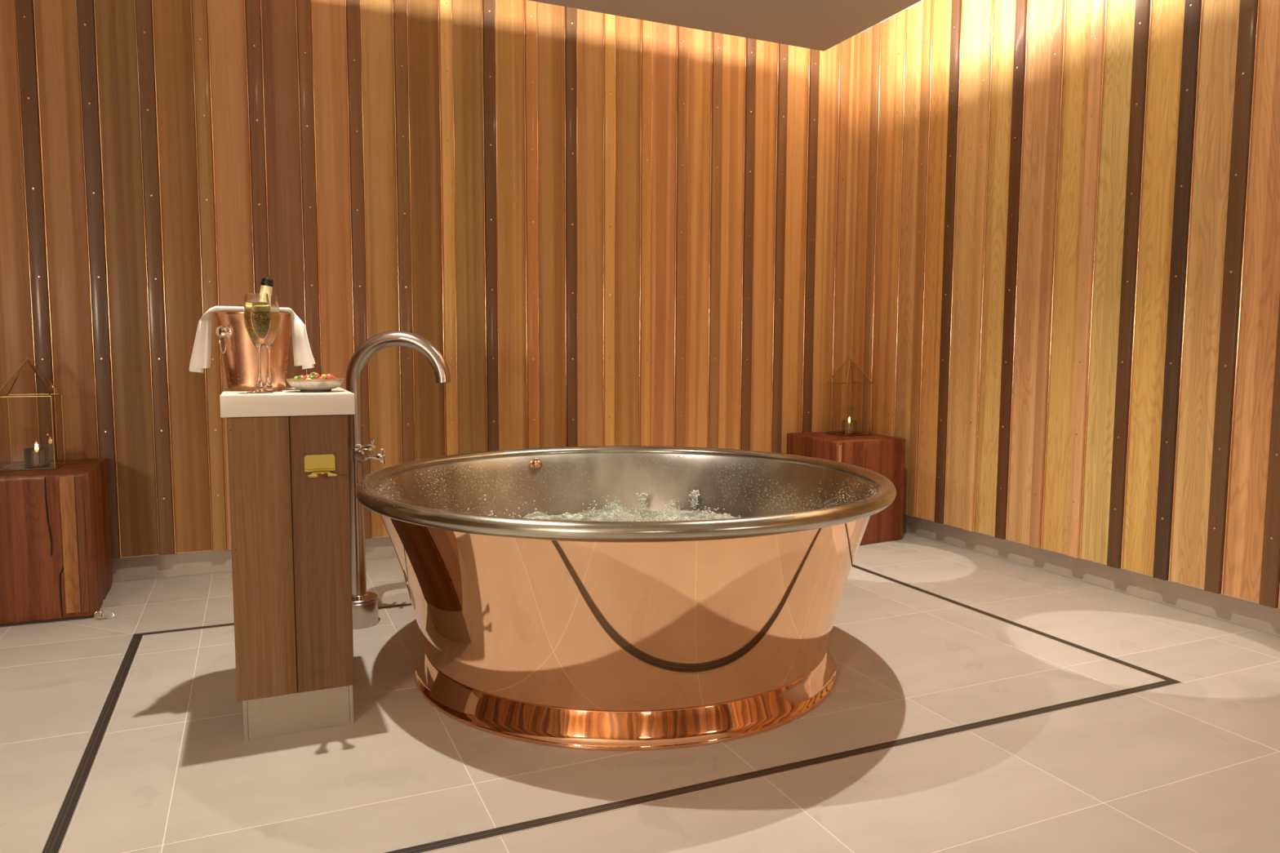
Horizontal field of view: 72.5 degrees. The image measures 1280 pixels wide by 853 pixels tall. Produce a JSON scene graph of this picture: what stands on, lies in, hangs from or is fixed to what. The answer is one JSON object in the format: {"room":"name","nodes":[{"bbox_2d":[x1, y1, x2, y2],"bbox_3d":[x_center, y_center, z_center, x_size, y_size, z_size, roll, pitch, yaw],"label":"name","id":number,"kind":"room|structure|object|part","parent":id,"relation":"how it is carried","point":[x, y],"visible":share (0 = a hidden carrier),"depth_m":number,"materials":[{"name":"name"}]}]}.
{"room":"spa bathroom","nodes":[
{"label":"spa bathroom","id":0,"kind":"room"},
{"bbox_2d":[0,0,862,559],"bbox_3d":[-1.244,-0.813,4.128,5.898,3.000,0.208,-2,5,-24],"label":"wall","id":1,"kind":"structure","parent":0,"point":[605,229],"depth_m":4.11,"materials":[{"name":"brown wood"}]},
{"bbox_3d":[-2.427,-0.786,3.509,0.071,2.717,0.006,-2,5,-24],"label":"copper trim","id":2,"kind":"part","parent":1,"relation":"part of","materials":[{"name":"brown metal"}]},
{"bbox_3d":[-2.238,-0.793,3.592,0.071,2.717,0.006,-2,5,-24],"label":"copper trim","id":3,"kind":"part","parent":1,"relation":"part of","materials":[{"name":"brown wood"}]},
{"bbox_3d":[-2.049,-0.799,3.675,0.071,2.717,0.006,-2,5,-24],"label":"copper trim","id":4,"kind":"part","parent":1,"relation":"part of","materials":[{"name":"brown"}]},
{"bbox_3d":[-1.860,-0.806,3.758,0.071,2.717,0.006,-2,5,-24],"label":"copper trim","id":5,"kind":"part","parent":1,"relation":"part of","materials":[{"name":"brown wood"}]},
{"bbox_2d":[111,536,395,582],"bbox_3d":[-1.234,0.579,4.211,5.498,0.112,0.012,-2,5,-24],"label":"baseboard","id":6,"kind":"structure","parent":1,"relation":"attached to","point":[144,567],"depth_m":3.86,"materials":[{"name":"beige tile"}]},
{"bbox_3d":[-1.671,-0.812,3.842,0.071,2.717,0.006,-2,5,-24],"label":"copper trim","id":7,"kind":"part","parent":1,"relation":"part of","materials":[{"name":"brown"}]},
{"bbox_3d":[-1.482,-0.818,3.925,0.071,2.717,0.006,-2,5,-24],"label":"copper trim","id":8,"kind":"part","parent":1,"relation":"part of","materials":[{"name":"brown metal"}]},
{"bbox_3d":[-1.293,-0.825,4.008,0.071,2.717,0.006,-2,5,-24],"label":"copper trim","id":9,"kind":"part","parent":1,"relation":"part of","materials":[{"name":"brown"}]},
{"bbox_3d":[-1.104,-0.831,4.091,0.071,2.717,0.006,-2,5,-24],"label":"copper trim","id":10,"kind":"part","parent":1,"relation":"part of","materials":[{"name":"brown metal"}]},
{"bbox_3d":[-0.915,-0.838,4.174,0.071,2.717,0.006,-2,5,-24],"label":"copper trim","id":11,"kind":"part","parent":1,"relation":"part of","materials":[{"name":"brown"}]},
{"bbox_3d":[-0.726,-0.844,4.258,0.071,2.717,0.006,-2,5,-24],"label":"copper trim","id":12,"kind":"part","parent":1,"relation":"part of","materials":[{"name":"brown"}]},
{"bbox_3d":[-0.537,-0.850,4.341,0.071,2.717,0.006,-2,5,-24],"label":"copper trim","id":13,"kind":"part","parent":1,"relation":"part of","materials":[{"name":"brown metal"}]},
{"bbox_3d":[-0.348,-0.857,4.424,0.071,2.717,0.006,-2,5,-24],"label":"copper trim","id":14,"kind":"part","parent":1,"relation":"part of","materials":[{"name":"brown"}]},
{"bbox_3d":[-0.159,-0.863,4.507,0.071,2.717,0.006,-2,5,-24],"label":"copper trim","id":15,"kind":"part","parent":1,"relation":"part of","materials":[{"name":"brown"}]},
{"bbox_3d":[0.030,-0.869,4.590,0.071,2.717,0.006,-2,5,-24],"label":"copper trim","id":16,"kind":"part","parent":1,"relation":"part of","materials":[{"name":"brown wood"}]},
{"bbox_3d":[0.219,-0.876,4.673,0.071,2.717,0.006,-2,5,-24],"label":"copper trim","id":17,"kind":"part","parent":1,"relation":"part of","materials":[{"name":"brown wood"}]},
{"bbox_3d":[0.408,-0.882,4.757,0.071,2.717,0.006,-2,5,-24],"label":"copper trim","id":18,"kind":"part","parent":1,"relation":"part of","materials":[{"name":"brown wood"}]},
{"bbox_3d":[0.597,-0.888,4.840,0.071,2.717,0.006,-2,5,-24],"label":"copper trim","id":19,"kind":"part","parent":1,"relation":"part of","materials":[{"name":"brown wood"}]},
{"bbox_3d":[0.786,-0.895,4.923,0.071,2.717,0.006,-2,5,-24],"label":"copper trim","id":20,"kind":"part","parent":1,"relation":"part of","materials":[{"name":"brown wood"}]},
{"bbox_3d":[0.975,-0.901,5.006,0.071,2.717,0.006,-2,5,-24],"label":"copper trim","id":21,"kind":"part","parent":1,"relation":"part of","materials":[{"name":"brown wood"}]},
{"bbox_3d":[1.164,-0.907,5.090,0.071,2.717,0.006,-2,5,-24],"label":"copper trim","id":22,"kind":"part","parent":1,"relation":"part of","materials":[{"name":"brown wood"}]},
{"bbox_2d":[0,531,1279,852],"bbox_3d":[-0.004,0.919,1.442,5.798,0.080,6.383,-2,5,-24],"label":"floor","id":23,"kind":"structure","parent":0,"point":[1192,766],"depth_m":2.19,"materials":[{"name":"beige tile"}]},
{"bbox_2d":[0,457,112,625],"bbox_3d":[-2.378,0.431,3.338,0.555,0.546,0.509,-2,5,-24],"label":"block","id":24,"kind":"object","parent":23,"relation":"on","point":[55,554],"visible":0.99,"depth_m":3.18,"materials":[{"name":"brown wood"}]},
{"bbox_2d":[0,356,65,471],"bbox_3d":[-2.326,-0.054,3.326,0.181,0.425,0.181,-2,5,-23],"label":"lantern","id":25,"kind":"object","parent":24,"relation":"on","point":[20,467],"visible":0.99,"depth_m":3.32,"materials":[{"name":"gold metal"}]},
{"bbox_3d":[-2.327,0.156,3.345,0.176,0.004,0.176,-2,5,-23],"label":"plate","id":26,"kind":"part","parent":25,"relation":"part of","materials":[{"name":"grey metal"}]},
{"bbox_2d":[22,428,50,468],"bbox_3d":[-2.299,0.078,3.322,0.082,0.155,0.082,-2,5,-24],"label":"candle holder","id":27,"kind":"object","parent":25,"relation":"in","point":[40,458],"visible":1,"depth_m":3.30,"materials":[{"name":"clear glass"}]},
{"bbox_2d":[93,610,114,619],"bbox_3d":[-1.988,0.699,3.235,0.065,0.031,0.025,-2,5,-24],"label":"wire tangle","id":28,"kind":"object","parent":23,"relation":"on","point":[100,611],"visible":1,"depth_m":3.23,"materials":[{"name":"silver metal"}]},
{"bbox_2d":[219,386,355,740],"bbox_3d":[-0.968,0.345,2.421,0.316,0.888,0.410,-2,5,-24],"label":"pedestal stand","id":29,"kind":"object","parent":23,"relation":"on","point":[291,544],"visible":1,"depth_m":2.24,"materials":[{"name":"brown wood"}]},
{"bbox_2d":[214,311,292,391],"bbox_3d":[-1.069,-0.208,2.429,0.199,0.212,0.199,-2,5,-24],"label":"ice bucket","id":30,"kind":"object","parent":29,"relation":"on","point":[239,353],"visible":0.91,"depth_m":2.36,"materials":[{"name":"orange metal"}]},
{"bbox_3d":[-1.117,-0.227,2.337,0.028,0.063,0.003,3,6,28],"label":"ring handle","id":31,"kind":"part","parent":30,"relation":"part of","materials":[{"name":"silver metal"}]},
{"bbox_2d":[188,306,315,373],"bbox_3d":[-1.065,-0.239,2.401,0.317,0.179,0.090,-2,5,-24],"label":"towel","id":32,"kind":"object","parent":30,"relation":"on","point":[302,353],"visible":0.89,"depth_m":2.35,"materials":[{"name":"white fabric"}]},
{"bbox_2d":[259,276,273,294],"bbox_3d":[-1.073,-0.262,2.437,0.099,0.312,0.080,-2,5,-23],"label":"champagne bottle","id":33,"kind":"object","parent":30,"relation":"in","point":[267,283],"visible":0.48,"depth_m":2.43,"materials":[{"name":"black glass"}]},
{"bbox_2d":[243,293,273,393],"bbox_3d":[-0.986,-0.215,2.254,0.065,0.256,0.065,-2,5,-24],"label":"champagne flute","id":34,"kind":"object","parent":29,"relation":"on","point":[256,313],"visible":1,"depth_m":2.23,"materials":[{"name":"clear glass"}]},
{"bbox_2d":[263,294,282,391],"bbox_3d":[-0.992,-0.221,2.325,0.065,0.256,0.065,-2,5,-24],"label":"champagne flute","id":35,"kind":"object","parent":29,"relation":"on","point":[273,301],"visible":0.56,"depth_m":2.31,"materials":[{"name":"clear glass"}]},
{"bbox_2d":[286,377,344,391],"bbox_3d":[-0.874,-0.112,2.352,0.148,0.034,0.148,-2,5,-24],"label":"fruit bowl","id":36,"kind":"object","parent":29,"relation":"on","point":[304,385],"visible":0.88,"depth_m":2.30,"materials":[{"name":"white"}]},
{"bbox_2d":[296,374,306,379],"bbox_3d":[-0.901,-0.125,2.326,0.029,0.025,0.028,-2,5,-25],"label":"strawberry","id":37,"kind":"object","parent":36,"relation":"in","point":[300,377],"visible":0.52,"depth_m":2.32,"materials":[{"name":"red food"}]},
{"bbox_2d":[308,371,319,379],"bbox_3d":[-0.873,-0.131,2.340,0.031,0.031,0.032,-4,6,-39],"label":"strawberry","id":38,"kind":"object","parent":36,"relation":"in","point":[313,375],"visible":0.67,"depth_m":2.33,"materials":[{"name":"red food"}]},
{"bbox_2d":[325,373,337,379],"bbox_3d":[-0.840,-0.129,2.360,0.030,0.028,0.033,3,6,33],"label":"strawberry","id":39,"kind":"object","parent":36,"relation":"in","point":[329,376],"visible":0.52,"depth_m":2.35,"materials":[{"name":"red food"}]},
{"bbox_2d":[304,453,337,477],"bbox_3d":[-0.811,0.099,2.217,0.074,0.048,0.073,-2,5,-24],"label":"plate","id":40,"kind":"object","parent":29,"relation":"attached to","point":[315,464],"visible":1,"depth_m":2.24,"materials":[{"name":"yellow metal"}]},
{"bbox_3d":[-0.825,0.092,2.248,0.074,0.040,0.004,-2,5,-24],"label":"plate","id":41,"kind":"part","parent":40,"relation":"part of","materials":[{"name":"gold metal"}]},
{"bbox_2d":[345,330,450,629],"bbox_3d":[-0.890,0.191,3.147,0.408,1.070,0.134,1,5,3],"label":"tap","id":42,"kind":"object","parent":23,"relation":"on","point":[364,603],"visible":0.93,"depth_m":3.12,"materials":[{"name":"silver metal"}]},
{"bbox_3d":[-0.983,0.075,3.116,0.063,0.029,0.029,-1,5,3],"label":"valve stem","id":43,"kind":"part","parent":42,"relation":"part of","materials":[{"name":"silver metal"}]},
{"bbox_3d":[-0.953,0.075,3.115,0.021,0.063,0.063,-1,5,3],"label":"cross handle","id":44,"kind":"part","parent":42,"relation":"part of","materials":[{"name":"silver metal"}]},
{"bbox_3d":[-0.963,0.107,3.126,0.083,0.029,0.029,0,5,-7],"label":"valve stem","id":45,"kind":"part","parent":42,"relation":"part of","materials":[{"name":"silver metal"}]},
{"bbox_3d":[-0.923,0.107,3.131,0.021,0.060,0.060,0,5,-7],"label":"cross handle","id":46,"kind":"part","parent":42,"relation":"part of","materials":[{"name":"silver metal"}]},
{"bbox_2d":[40,564,1182,852],"bbox_3d":[-0.064,0.756,2.866,2.980,0.001,1.770,-2,5,-24],"label":"border strip","id":47,"kind":"object","parent":23,"relation":"on","point":[55,838],"visible":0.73,"depth_m":2.17,"materials":[{"name":"grey tile"}]},
{"bbox_2d":[355,445,896,751],"bbox_3d":[-0.043,0.453,2.832,1.665,0.611,1.665,4,6,40],"label":"bathtub","id":48,"kind":"object","parent":23,"relation":"on","point":[614,636],"visible":0.98,"depth_m":2.24,"materials":[{"name":"orange metal"}]},
{"bbox_2d":[467,489,751,521],"bbox_3d":[-0.043,0.353,2.823,1.393,0.144,1.393,-1,5,-11],"label":"water","id":49,"kind":"object","parent":48,"relation":"in","point":[612,513],"visible":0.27,"depth_m":3.32,"materials":[{"name":"white liquid"}]},
{"bbox_2d":[786,431,905,546],"bbox_3d":[1.114,0.323,4.768,0.521,0.546,0.562,-2,5,-24],"label":"block","id":50,"kind":"object","parent":23,"relation":"on","point":[883,455],"visible":0.48,"depth_m":4.59,"materials":[{"name":"brown wood"}]},
{"bbox_2d":[826,354,872,435],"bbox_3d":[1.162,-0.178,4.839,0.179,0.440,0.179,-2,5,-25],"label":"lantern","id":51,"kind":"object","parent":50,"relation":"on","point":[850,357],"visible":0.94,"depth_m":4.82,"materials":[{"name":"gold metal"}]},
{"bbox_3d":[1.161,0.040,4.858,0.174,0.004,0.174,-2,5,-25],"label":"plate","id":52,"kind":"part","parent":51,"relation":"part of","materials":[{"name":"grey metal"}]},
{"bbox_2d":[841,407,857,434],"bbox_3d":[1.159,-0.037,4.828,0.082,0.155,0.082,-2,5,-24],"label":"candle holder","id":53,"kind":"object","parent":51,"relation":"in","point":[851,428],"visible":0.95,"depth_m":4.80,"materials":[{"name":"clear glass"}]},
{"bbox_2d":[528,0,920,51],"bbox_3d":[-0.163,-1.677,0.929,4.974,0.060,5.715,-2,5,-24],"label":"ceiling","id":54,"kind":"structure","parent":0,"point":[816,24],"depth_m":4.05,"materials":[{"name":"beige paint"}]},
{"bbox_2d":[852,0,1279,608],"bbox_3d":[2.598,-0.644,2.354,0.208,3.000,6.295,-2,5,-24],"label":"wall","id":55,"kind":"structure","parent":0,"point":[1067,301],"depth_m":3.73,"materials":[{"name":"brown wood"}]},
{"bbox_3d":[1.325,-0.900,5.007,0.006,2.717,0.071,-2,5,-24],"label":"copper trim","id":56,"kind":"part","parent":55,"relation":"part of","materials":[{"name":"brown"}]},
{"bbox_3d":[1.409,-0.883,4.818,0.006,2.717,0.071,-2,5,-24],"label":"copper trim","id":57,"kind":"part","parent":55,"relation":"part of","materials":[{"name":"brown"}]},
{"bbox_3d":[1.491,-0.867,4.633,0.006,2.717,0.071,-2,5,-24],"label":"copper trim","id":58,"kind":"part","parent":55,"relation":"part of","materials":[{"name":"brown wood"}]},
{"bbox_3d":[1.574,-0.850,4.446,0.006,2.717,0.071,-2,5,-24],"label":"copper trim","id":59,"kind":"part","parent":55,"relation":"part of","materials":[{"name":"brown"}]},
{"bbox_3d":[1.656,-0.834,4.260,0.006,2.717,0.071,-2,5,-24],"label":"copper trim","id":60,"kind":"part","parent":55,"relation":"part of","materials":[{"name":"brown"}]},
{"bbox_3d":[1.739,-0.817,4.072,0.006,2.717,0.071,-2,5,-24],"label":"copper trim","id":61,"kind":"part","parent":55,"relation":"part of","materials":[{"name":"brown wood"}]},
{"bbox_3d":[1.822,-0.801,3.886,0.006,2.717,0.071,-2,5,-24],"label":"copper trim","id":62,"kind":"part","parent":55,"relation":"part of","materials":[{"name":"brown wood"}]},
{"bbox_2d":[902,513,1279,636],"bbox_3d":[2.517,0.739,2.543,0.012,0.112,6.083,-2,5,-24],"label":"baseboard","id":63,"kind":"structure","parent":55,"relation":"attached to","point":[1244,613],"depth_m":3.69,"materials":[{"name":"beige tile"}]},
{"bbox_3d":[1.903,-0.785,3.702,0.006,2.717,0.071,-2,5,-24],"label":"copper trim","id":64,"kind":"part","parent":55,"relation":"part of","materials":[{"name":"brown wood"}]},
{"bbox_3d":[1.984,-0.768,3.520,0.006,2.717,0.071,-2,5,-24],"label":"copper trim","id":65,"kind":"part","parent":55,"relation":"part of","materials":[{"name":"brown wood"}]},
{"bbox_3d":[2.067,-0.752,3.332,0.006,2.717,0.071,-2,5,-24],"label":"copper trim","id":66,"kind":"part","parent":55,"relation":"part of","materials":[{"name":"brown wood"}]},
{"bbox_3d":[2.150,-0.736,3.145,0.006,2.717,0.071,-2,5,-24],"label":"copper trim","id":67,"kind":"part","parent":55,"relation":"part of","materials":[{"name":"brown wood"}]},
{"bbox_3d":[2.230,-0.720,2.966,0.006,2.717,0.071,-2,5,-24],"label":"copper trim","id":68,"kind":"part","parent":55,"relation":"part of","materials":[{"name":"brown"}]}
]}

